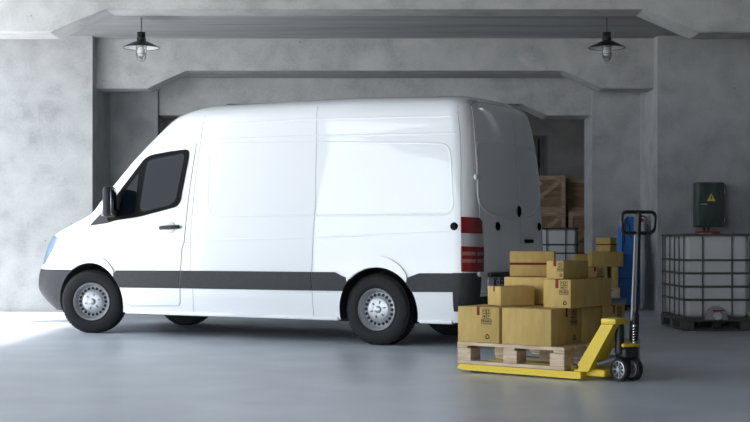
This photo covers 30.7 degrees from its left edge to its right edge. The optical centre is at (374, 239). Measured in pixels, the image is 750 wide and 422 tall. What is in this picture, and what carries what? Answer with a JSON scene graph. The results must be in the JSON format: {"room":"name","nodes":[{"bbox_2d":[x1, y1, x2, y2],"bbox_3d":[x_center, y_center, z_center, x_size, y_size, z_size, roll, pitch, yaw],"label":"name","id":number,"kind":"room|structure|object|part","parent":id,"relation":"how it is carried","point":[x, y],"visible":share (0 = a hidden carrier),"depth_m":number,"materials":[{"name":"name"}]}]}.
{"room":"distribution center","nodes":[
{"label":"distribution center","id":0,"kind":"room"},
{"bbox_2d":[0,36,109,311],"bbox_3d":[-5.370,-1.147,20.650,2.460,4.400,1.300,0,0,0],"label":"wall","id":1,"kind":"structure","parent":0,"point":[55,121],"depth_m":20.00,"materials":[{"name":"concrete"}]},
{"bbox_2d":[110,89,165,186],"bbox_3d":[-4.995,-1.147,21.700,3.210,4.400,0.800,0,0,0],"label":"wall","id":2,"kind":"structure","parent":0,"point":[135,120],"depth_m":21.30,"materials":[{"name":"concrete"}]},
{"bbox_2d":[166,119,174,126],"bbox_3d":[-6.270,-0.897,28.250,5.460,3.900,0.500,0,0,0],"label":"wall","id":3,"kind":"structure","parent":0,"point":[168,121],"depth_m":28.00,"materials":[{"name":"concrete"}]},
{"bbox_2d":[0,307,749,421],"bbox_3d":[-1.150,1.203,14.500,16.900,0.300,37.000,0,0,0],"label":"floor","id":4,"kind":"structure","parent":0,"point":[144,368],"depth_m":10.45,"materials":[{"name":"grey concrete"}]},
{"bbox_2d":[39,96,542,344],"bbox_3d":[-1.126,-0.227,15.361,5.918,2.569,2.520,0,0,29],"label":"cargo van","id":5,"kind":"object","parent":4,"relation":"on","point":[384,216],"visible":0.94,"depth_m":14.08,"materials":[{"name":"white paint"}]},
{"bbox_2d":[102,186,114,216],"bbox_3d":[-2.930,-0.422,15.052,0.100,0.340,0.230,0,0,9],"label":"mirror","id":6,"kind":"object","parent":5,"relation":"attached to","point":[108,192],"depth_m":14.95,"materials":[{"name":"black plastic"}]},
{"bbox_2d":[110,189,116,214],"bbox_3d":[-2.882,-0.422,15.044,0.009,0.280,0.180,0,0,9],"label":"mirror glass","id":7,"kind":"object","parent":5,"relation":"attached to","point":[113,192],"depth_m":15.03,"materials":[{"name":"silver mirror"}]},
{"bbox_3d":[-2.725,-0.500,15.116,0.245,0.459,0.043,0,0,23],"label":"quarter glass","id":8,"kind":"part","parent":5,"relation":"part of","materials":[{"name":"black glass"}]},
{"bbox_3d":[-2.517,0.429,14.989,0.930,0.197,0.028,0,0,29],"label":"trim","id":9,"kind":"part","parent":5,"relation":"part of","materials":[{"name":"black plastic"}]},
{"bbox_3d":[-2.477,-0.156,15.019,1.200,1.768,0.098,0,0,29],"label":"cab door","id":10,"kind":"part","parent":5,"relation":"part of","materials":[{"name":"white paint"}]},
{"bbox_3d":[-2.325,-0.626,14.921,0.567,0.627,0.065,0,0,28],"label":"door glass","id":11,"kind":"part","parent":5,"relation":"part of","materials":[{"name":"black glass"}]},
{"bbox_3d":[-2.233,-0.137,14.797,0.278,0.052,0.068,0,0,29],"label":"door handle","id":12,"kind":"part","parent":5,"relation":"part of","materials":[{"name":"black plastic"}]},
{"bbox_2d":[166,221,174,232],"bbox_3d":[-2.219,-0.137,14.825,0.132,0.132,0.026,0,0,29],"label":"door handle recess","id":13,"kind":"object","parent":5,"relation":"on","point":[171,224],"depth_m":14.80,"materials":[{"name":"white metal"}]},
{"bbox_3d":[-1.383,0.424,14.364,1.666,0.197,0.028,0,0,29],"label":"trim","id":14,"kind":"part","parent":5,"relation":"part of","materials":[{"name":"black plastic"}]},
{"bbox_3d":[-0.999,0.798,14.221,4.020,0.040,0.075,0,0,29],"label":"sill","id":15,"kind":"part","parent":5,"relation":"part of","materials":[{"name":"white paint"}]},
{"bbox_3d":[-0.445,0.421,13.848,0.450,0.192,0.027,0,0,29],"label":"trim","id":16,"kind":"part","parent":5,"relation":"part of","materials":[{"name":"black plastic"}]},
{"bbox_3d":[0.541,0.415,13.306,0.600,0.189,0.028,0,0,29],"label":"trim","id":17,"kind":"part","parent":5,"relation":"part of","materials":[{"name":"black plastic"}]},
{"bbox_2d":[461,217,483,271],"bbox_3d":[0.944,0.043,13.252,0.242,0.536,0.212,0,0,0],"label":"tail light","id":18,"kind":"object","parent":5,"relation":"on","point":[472,228],"depth_m":13.18,"materials":[{"name":"red plastic"}]},
{"bbox_3d":[1.202,-0.424,13.715,0.175,1.895,0.937,0,0,31],"label":"door","id":19,"kind":"part","parent":5,"relation":"part of","materials":[{"name":"white paint"}]},
{"bbox_3d":[1.236,0.428,13.559,0.013,0.120,0.560,0,0,29],"label":"number plate","id":20,"kind":"part","parent":5,"relation":"part of","materials":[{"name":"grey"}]},
{"bbox_3d":[1.483,-0.292,14.051,0.040,0.124,0.070,0,0,29],"label":"lock plate","id":21,"kind":"part","parent":5,"relation":"part of","materials":[{"name":"black plastic"}]},
{"bbox_3d":[1.579,-0.424,14.407,0.169,1.895,0.638,0,0,26],"label":"door","id":22,"kind":"part","parent":5,"relation":"part of","materials":[{"name":"white paint"}]},
{"bbox_3d":[1.606,0.013,14.240,0.050,0.040,0.170,0,0,29],"label":"handle","id":23,"kind":"part","parent":5,"relation":"part of","materials":[{"name":"black plastic"}]},
{"bbox_2d":[537,139,539,175],"bbox_3d":[3.350,-0.547,29.050,0.300,3.200,0.100,0,0,0],"label":"door frame","id":24,"kind":"structure","parent":4,"relation":"on","point":[538,140],"depth_m":29.00,"materials":[{"name":"black metal"}]},
{"bbox_2d":[457,210,656,380],"bbox_3d":[1.426,0.414,10.664,1.509,1.277,0.580,0,0,39],"label":"jack","id":25,"kind":"object","parent":4,"relation":"on","point":[626,364],"visible":0.98,"depth_m":10.21,"materials":[{"name":"yellow paint"}]},
{"bbox_2d":[457,338,639,370],"bbox_3d":[1.419,0.898,11.068,0.990,0.174,1.200,0,0,39],"label":"wooden pallet","id":26,"kind":"object","parent":25,"relation":"on","point":[560,357],"visible":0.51,"depth_m":10.62,"materials":[{"name":"brown wood"}]},
{"bbox_2d":[458,304,532,342],"bbox_3d":[0.973,0.667,10.984,0.395,0.283,0.503,0,0,39],"label":"cardboard box","id":27,"kind":"object","parent":26,"relation":"on","point":[482,323],"visible":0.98,"depth_m":10.79,"materials":[{"name":"brown cardboard"}]},
{"bbox_2d":[488,285,533,305],"bbox_3d":[1.099,0.448,11.036,0.303,0.155,0.245,0,0,-20],"label":"cardboard box","id":28,"kind":"object","parent":27,"relation":"on","point":[506,295],"visible":1,"depth_m":10.93,"materials":[{"name":"brown cardboard"}]},
{"bbox_2d":[502,306,580,345],"bbox_3d":[1.305,0.667,10.683,0.450,0.283,0.450,0,0,39],"label":"cardboard box","id":29,"kind":"object","parent":26,"relation":"on","point":[521,325],"visible":1,"depth_m":10.52,"materials":[{"name":"brown cardboard"}]},
{"bbox_2d":[537,305,601,342],"bbox_3d":[1.552,0.669,10.988,0.447,0.280,0.320,0,0,39],"label":"cardboard box","id":30,"kind":"object","parent":26,"relation":"on","point":[591,317],"visible":0.23,"depth_m":10.83,"materials":[{"name":"brown cardboard"}]},
{"bbox_2d":[544,278,610,307],"bbox_3d":[1.606,0.414,10.798,0.245,0.221,0.637,0,0,39],"label":"cardboard box","id":31,"kind":"object","parent":30,"relation":"on","point":[576,292],"visible":0.98,"depth_m":10.60,"materials":[{"name":"brown cardboard"}]},
{"bbox_2d":[547,260,587,278],"bbox_3d":[1.525,0.233,10.808,0.154,0.141,0.386,0,0,39],"label":"cardboard box","id":32,"kind":"object","parent":31,"relation":"on","point":[565,269],"visible":1,"depth_m":10.69,"materials":[{"name":"brown cardboard"}]},
{"bbox_2d":[602,304,623,317],"bbox_3d":[1.773,0.669,11.260,0.450,0.279,0.360,0,0,39],"label":"cardboard box","id":33,"kind":"object","parent":26,"relation":"on","point":[613,310],"visible":0.14,"depth_m":11.11,"materials":[{"name":"brown cardboard"}]},
{"bbox_3d":[1.331,0.669,11.425,0.395,0.280,0.620,0,0,39],"label":"cardboard box","id":34,"kind":"object","parent":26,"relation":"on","visible":0},
{"bbox_2d":[504,276,595,304],"bbox_3d":[1.460,0.415,11.357,0.570,0.220,0.530,0,0,39],"label":"cardboard box","id":35,"kind":"object","parent":34,"relation":"on","point":[537,282],"visible":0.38,"depth_m":11.15,"materials":[{"name":"brown cardboard"}]},
{"bbox_2d":[510,251,555,275],"bbox_3d":[1.337,0.199,11.561,0.375,0.208,0.253,0,0,10],"label":"cardboard box","id":36,"kind":"object","parent":35,"relation":"on","point":[522,263],"visible":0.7,"depth_m":11.44,"materials":[{"name":"brown cardboard"}]},
{"bbox_3d":[1.634,0.805,10.177,0.335,0.361,0.025,0,0,39],"label":"plate","id":37,"kind":"part","parent":25,"relation":"part of","materials":[{"name":"yellow paint"}]},
{"bbox_3d":[1.725,0.806,10.212,0.233,0.360,0.144,0,0,39],"label":"plate","id":38,"kind":"part","parent":25,"relation":"part of","materials":[{"name":"yellow paint"}]},
{"bbox_3d":[1.734,0.908,10.209,0.156,0.081,0.053,0,0,10],"label":"link arm","id":39,"kind":"part","parent":25,"relation":"part of","materials":[{"name":"grey metal"}]},
{"bbox_3d":[1.741,0.805,10.309,0.335,0.361,0.025,0,0,39],"label":"plate","id":40,"kind":"part","parent":25,"relation":"part of","materials":[{"name":"yellow paint"}]},
{"bbox_3d":[1.784,0.603,10.164,0.125,0.044,0.195,0,0,39],"label":"plate","id":41,"kind":"part","parent":25,"relation":"part of","materials":[{"name":"yellow paint"}]},
{"bbox_3d":[1.935,0.279,10.236,0.049,0.650,0.019,0,0,-41],"label":"release rod","id":42,"kind":"part","parent":25,"relation":"part of","materials":[{"name":"grey metal"}]},
{"bbox_3d":[1.934,0.701,10.194,0.036,0.135,0.036,0,0,39],"label":"piston rod","id":43,"kind":"part","parent":25,"relation":"part of","materials":[{"name":"silver metal"}]},
{"bbox_2d":[542,228,578,260],"bbox_3d":[3.240,0.412,24.900,0.826,1.279,1.006,0,0,0],"label":"container","id":44,"kind":"object","parent":4,"relation":"on","point":[562,241],"visible":0.27,"depth_m":24.43,"materials":[{"name":"white plastic"}]},
{"bbox_2d":[576,248,583,253],"bbox_3d":[4.160,0.603,27.030,0.800,0.900,1.060,0,0,0],"label":"wooden crate","id":45,"kind":"object","parent":4,"relation":"on","point":[580,250],"visible":0.02,"depth_m":26.50,"materials":[{"name":"brown wood"}]},
{"bbox_2d":[566,212,583,247],"bbox_3d":[4.160,-0.199,27.030,0.800,0.700,1.060,0,0,0],"label":"wooden crate","id":46,"kind":"object","parent":45,"relation":"on","point":[573,219],"visible":0.12,"depth_m":26.53,"materials":[{"name":"brown wood"}]},
{"bbox_2d":[566,178,583,211],"bbox_3d":[4.160,-0.881,27.175,0.800,0.660,0.750,0,0,0],"label":"wooden crate","id":47,"kind":"object","parent":46,"relation":"on","point":[574,187],"visible":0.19,"depth_m":26.83,"materials":[{"name":"brown wood"}]},
{"bbox_3d":[4.160,-0.881,27.175,0.740,0.626,0.690,0,0,0],"label":"plank panel","id":48,"kind":"part","parent":47,"relation":"part of","materials":[{"name":"brown wood"}]},
{"bbox_2d":[611,217,640,309],"bbox_3d":[3.234,0.349,20.415,1.468,1.407,0.870,0,0,0],"label":"pallet stacker","id":49,"kind":"object","parent":4,"relation":"on","point":[625,243],"visible":0.37,"depth_m":20.40,"materials":[{"name":"blue metal"}]},
{"bbox_2d":[611,288,619,297],"bbox_3d":[3.050,0.775,20.290,1.060,0.148,0.720,0,0,0],"label":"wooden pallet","id":50,"kind":"object","parent":49,"relation":"on","point":[615,292],"visible":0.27,"depth_m":19.93,"materials":[{"name":"brown wood"}]},
{"bbox_2d":[573,254,586,259],"bbox_3d":[3.120,0.456,20.495,0.270,0.486,0.260,0,0,0],"label":"cardboard box","id":51,"kind":"object","parent":50,"relation":"on","point":[575,256],"visible":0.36,"depth_m":20.37,"materials":[{"name":"brown cardboard"}]},
{"bbox_2d":[588,266,605,277],"bbox_3d":[3.215,0.545,20.125,0.310,0.308,0.353,0,0,0],"label":"cardboard box","id":52,"kind":"object","parent":50,"relation":"on","point":[598,272],"visible":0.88,"depth_m":19.95,"materials":[{"name":"brown cardboard"}]},
{"bbox_2d":[587,251,622,266],"bbox_3d":[3.397,0.280,20.150,0.465,0.220,0.400,0,0,0],"label":"cardboard box","id":53,"kind":"object","parent":52,"relation":"on","point":[594,258],"visible":0.92,"depth_m":19.95,"materials":[{"name":"brown cardboard"}]},
{"bbox_2d":[596,238,616,250],"bbox_3d":[3.394,0.066,20.032,0.238,0.202,0.193,0,0,38],"label":"cardboard box","id":54,"kind":"object","parent":53,"relation":"on","point":[602,244],"visible":1,"depth_m":19.96,"materials":[{"name":"brown cardboard"}]},
{"bbox_2d":[607,267,617,287],"bbox_3d":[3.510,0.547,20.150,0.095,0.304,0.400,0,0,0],"label":"cardboard box","id":55,"kind":"object","parent":50,"relation":"on","point":[612,272],"visible":0.68,"depth_m":19.95,"materials":[{"name":"brown cardboard"}]},
{"bbox_3d":[3.590,0.902,20.415,0.180,0.100,0.870,0,0,0],"label":"frame","id":56,"kind":"part","parent":49,"relation":"part of","materials":[{"name":"blue metal"}]},
{"bbox_3d":[3.703,0.308,20.400,0.177,1.326,0.017,0,0,0],"label":"edge trim","id":57,"kind":"part","parent":49,"relation":"part of","materials":[{"name":"blue metal"}]},
{"bbox_2d":[661,233,749,330],"bbox_3d":[3.965,0.485,16.364,0.826,1.134,1.277,0,0,0],"label":"container","id":58,"kind":"object","parent":4,"relation":"on","point":[705,275],"visible":1,"depth_m":15.83,"materials":[{"name":"grey plastic"}]},
{"bbox_2d":[711,321,722,328],"bbox_3d":[3.960,0.981,15.810,0.130,0.085,0.080,0,0,0],"label":"outlet","id":59,"kind":"object","parent":58,"relation":"attached to","point":[716,324],"depth_m":15.77,"materials":[{"name":"black metal"}]},
{"bbox_3d":[3.300,0.603,26.875,0.800,0.900,0.750,0,0,0],"label":"wooden crate","id":60,"kind":"object","parent":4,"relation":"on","visible":0},
{"bbox_2d":[541,212,565,227],"bbox_3d":[3.300,-0.199,26.875,0.800,0.700,0.750,0,0,0],"label":"wooden crate","id":61,"kind":"object","parent":60,"relation":"on","point":[549,219],"visible":0.26,"depth_m":26.50,"materials":[{"name":"brown wood"}]},
{"bbox_3d":[3.300,-0.199,26.875,0.740,0.666,0.690,0,0,0],"label":"plank panel","id":62,"kind":"part","parent":61,"relation":"part of","materials":[{"name":"brown wood"}]},
{"bbox_2d":[539,176,565,211],"bbox_3d":[3.300,-0.901,26.875,0.800,0.700,0.750,0,0,0],"label":"wooden crate","id":63,"kind":"object","parent":61,"relation":"on","point":[553,188],"visible":0.49,"depth_m":26.50,"materials":[{"name":"brown wood"}]},
{"bbox_3d":[3.300,-0.901,26.875,0.740,0.666,0.690,0,0,0],"label":"plank panel","id":64,"kind":"part","parent":63,"relation":"part of","materials":[{"name":"brown wood"}]},
{"bbox_2d":[69,16,680,38],"bbox_3d":[0.475,-3.170,19.200,13.050,0.355,2.200,0,0,0],"label":"ceiling","id":65,"kind":"structure","parent":0,"point":[115,27],"depth_m":19.31,"materials":[{"name":"concrete"}]},
{"bbox_2d":[123,17,159,61],"bbox_3d":[-3.125,-2.680,18.250,0.494,0.594,0.494,0,0,0],"label":"pendant lamp","id":66,"kind":"object","parent":65,"relation":"hanging from","point":[141,45],"visible":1,"depth_m":18.20,"materials":[{"name":"black metal"}]},
{"bbox_2d":[136,46,145,60],"bbox_3d":[-3.125,-2.523,18.250,0.128,0.248,0.128,0,0,0],"label":"bulb","id":67,"kind":"object","parent":66,"relation":"on","point":[140,50],"depth_m":18.20,"materials":[{"name":"white"}]},
{"bbox_3d":[-3.125,-2.614,18.250,0.494,0.097,0.494,0,0,0],"label":"lamp shade","id":68,"kind":"part","parent":66,"relation":"part of","materials":[{"name":"black metal"}]},
{"bbox_2d":[588,17,625,61],"bbox_3d":[3.100,-2.680,18.250,0.494,0.594,0.494,0,0,0],"label":"pendant lamp","id":69,"kind":"object","parent":65,"relation":"hanging from","point":[606,45],"visible":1,"depth_m":18.20,"materials":[{"name":"black metal"}]},
{"bbox_3d":[3.100,-2.614,18.250,0.494,0.097,0.494,0,0,0],"label":"lamp shade","id":70,"kind":"part","parent":69,"relation":"part of","materials":[{"name":"black metal"}]},
{"bbox_2d":[602,47,611,59],"bbox_3d":[3.100,-2.523,18.250,0.128,0.248,0.128,0,0,0],"label":"bulb","id":71,"kind":"object","parent":69,"relation":"on","point":[606,51],"depth_m":18.20,"materials":[{"name":"white glass"}]},
{"bbox_2d":[183,74,566,77],"bbox_3d":[0.000,-2.715,21.065,8.280,0.365,0.630,0,0,0],"label":"ceiling","id":72,"kind":"structure","parent":0,"point":[189,75],"depth_m":21.14,"materials":[{"name":"concrete"}]},
{"bbox_2d":[96,39,653,91],"bbox_3d":[0.000,-2.749,20.510,8.280,0.996,0.480,0,0,0],"label":"beam","id":73,"kind":"structure","parent":0,"point":[630,68],"depth_m":20.27,"materials":[{"name":"concrete"}]},
{"bbox_2d":[0,0,749,38],"bbox_3d":[0.000,-3.405,17.800,12.600,1.485,0.600,0,0,0],"label":"beam","id":74,"kind":"structure","parent":0,"point":[19,19],"depth_m":17.50,"materials":[{"name":"concrete"}]},
{"bbox_2d":[159,78,590,118],"bbox_3d":[0.000,-2.450,21.740,6.780,0.995,0.720,0,0,0],"label":"beam","id":75,"kind":"structure","parent":0,"point":[543,98],"depth_m":21.38,"materials":[{"name":"concrete"}]},
{"bbox_2d":[516,107,546,136],"bbox_3d":[0.000,-2.497,28.275,7.080,0.700,0.450,0,0,0],"label":"beam","id":76,"kind":"structure","parent":0,"point":[538,126],"depth_m":28.05,"materials":[{"name":"concrete"}]},
{"bbox_2d":[533,137,544,175],"bbox_3d":[-1.000,-1.097,32.200,16.000,4.300,0.400,0,0,0],"label":"wall","id":77,"kind":"structure","parent":0,"point":[542,139],"depth_m":32.00,"materials":[{"name":"concrete"}]},
{"bbox_2d":[545,119,583,177],"bbox_3d":[5.270,-0.897,28.250,3.460,3.900,0.500,0,0,0],"label":"wall","id":78,"kind":"structure","parent":0,"point":[564,140],"depth_m":28.00,"materials":[{"name":"concrete"}]},
{"bbox_2d":[584,89,639,306],"bbox_3d":[5.195,-1.147,21.700,3.610,4.400,0.800,0,0,0],"label":"pillar","id":79,"kind":"structure","parent":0,"point":[612,129],"depth_m":21.30,"materials":[{"name":"concrete"}]},
{"bbox_2d":[640,36,749,311],"bbox_3d":[5.570,-1.147,20.650,2.860,4.400,1.300,0,0,0],"label":"wall","id":80,"kind":"structure","parent":0,"point":[695,118],"depth_m":20.00,"materials":[{"name":"concrete"}]},
{"bbox_2d":[693,182,725,233],"bbox_3d":[4.866,-0.447,19.870,0.422,0.780,0.257,0,0,0],"label":"electrical box","id":81,"kind":"object","parent":80,"relation":"attached to","point":[708,197],"visible":0.94,"depth_m":19.75,"materials":[{"name":"green metal"}]},
{"bbox_3d":[4.867,-0.514,19.765,0.385,0.621,0.030,0,0,0],"label":"cabinet door","id":82,"kind":"part","parent":81,"relation":"part of","materials":[{"name":"green metal"}]}
]}

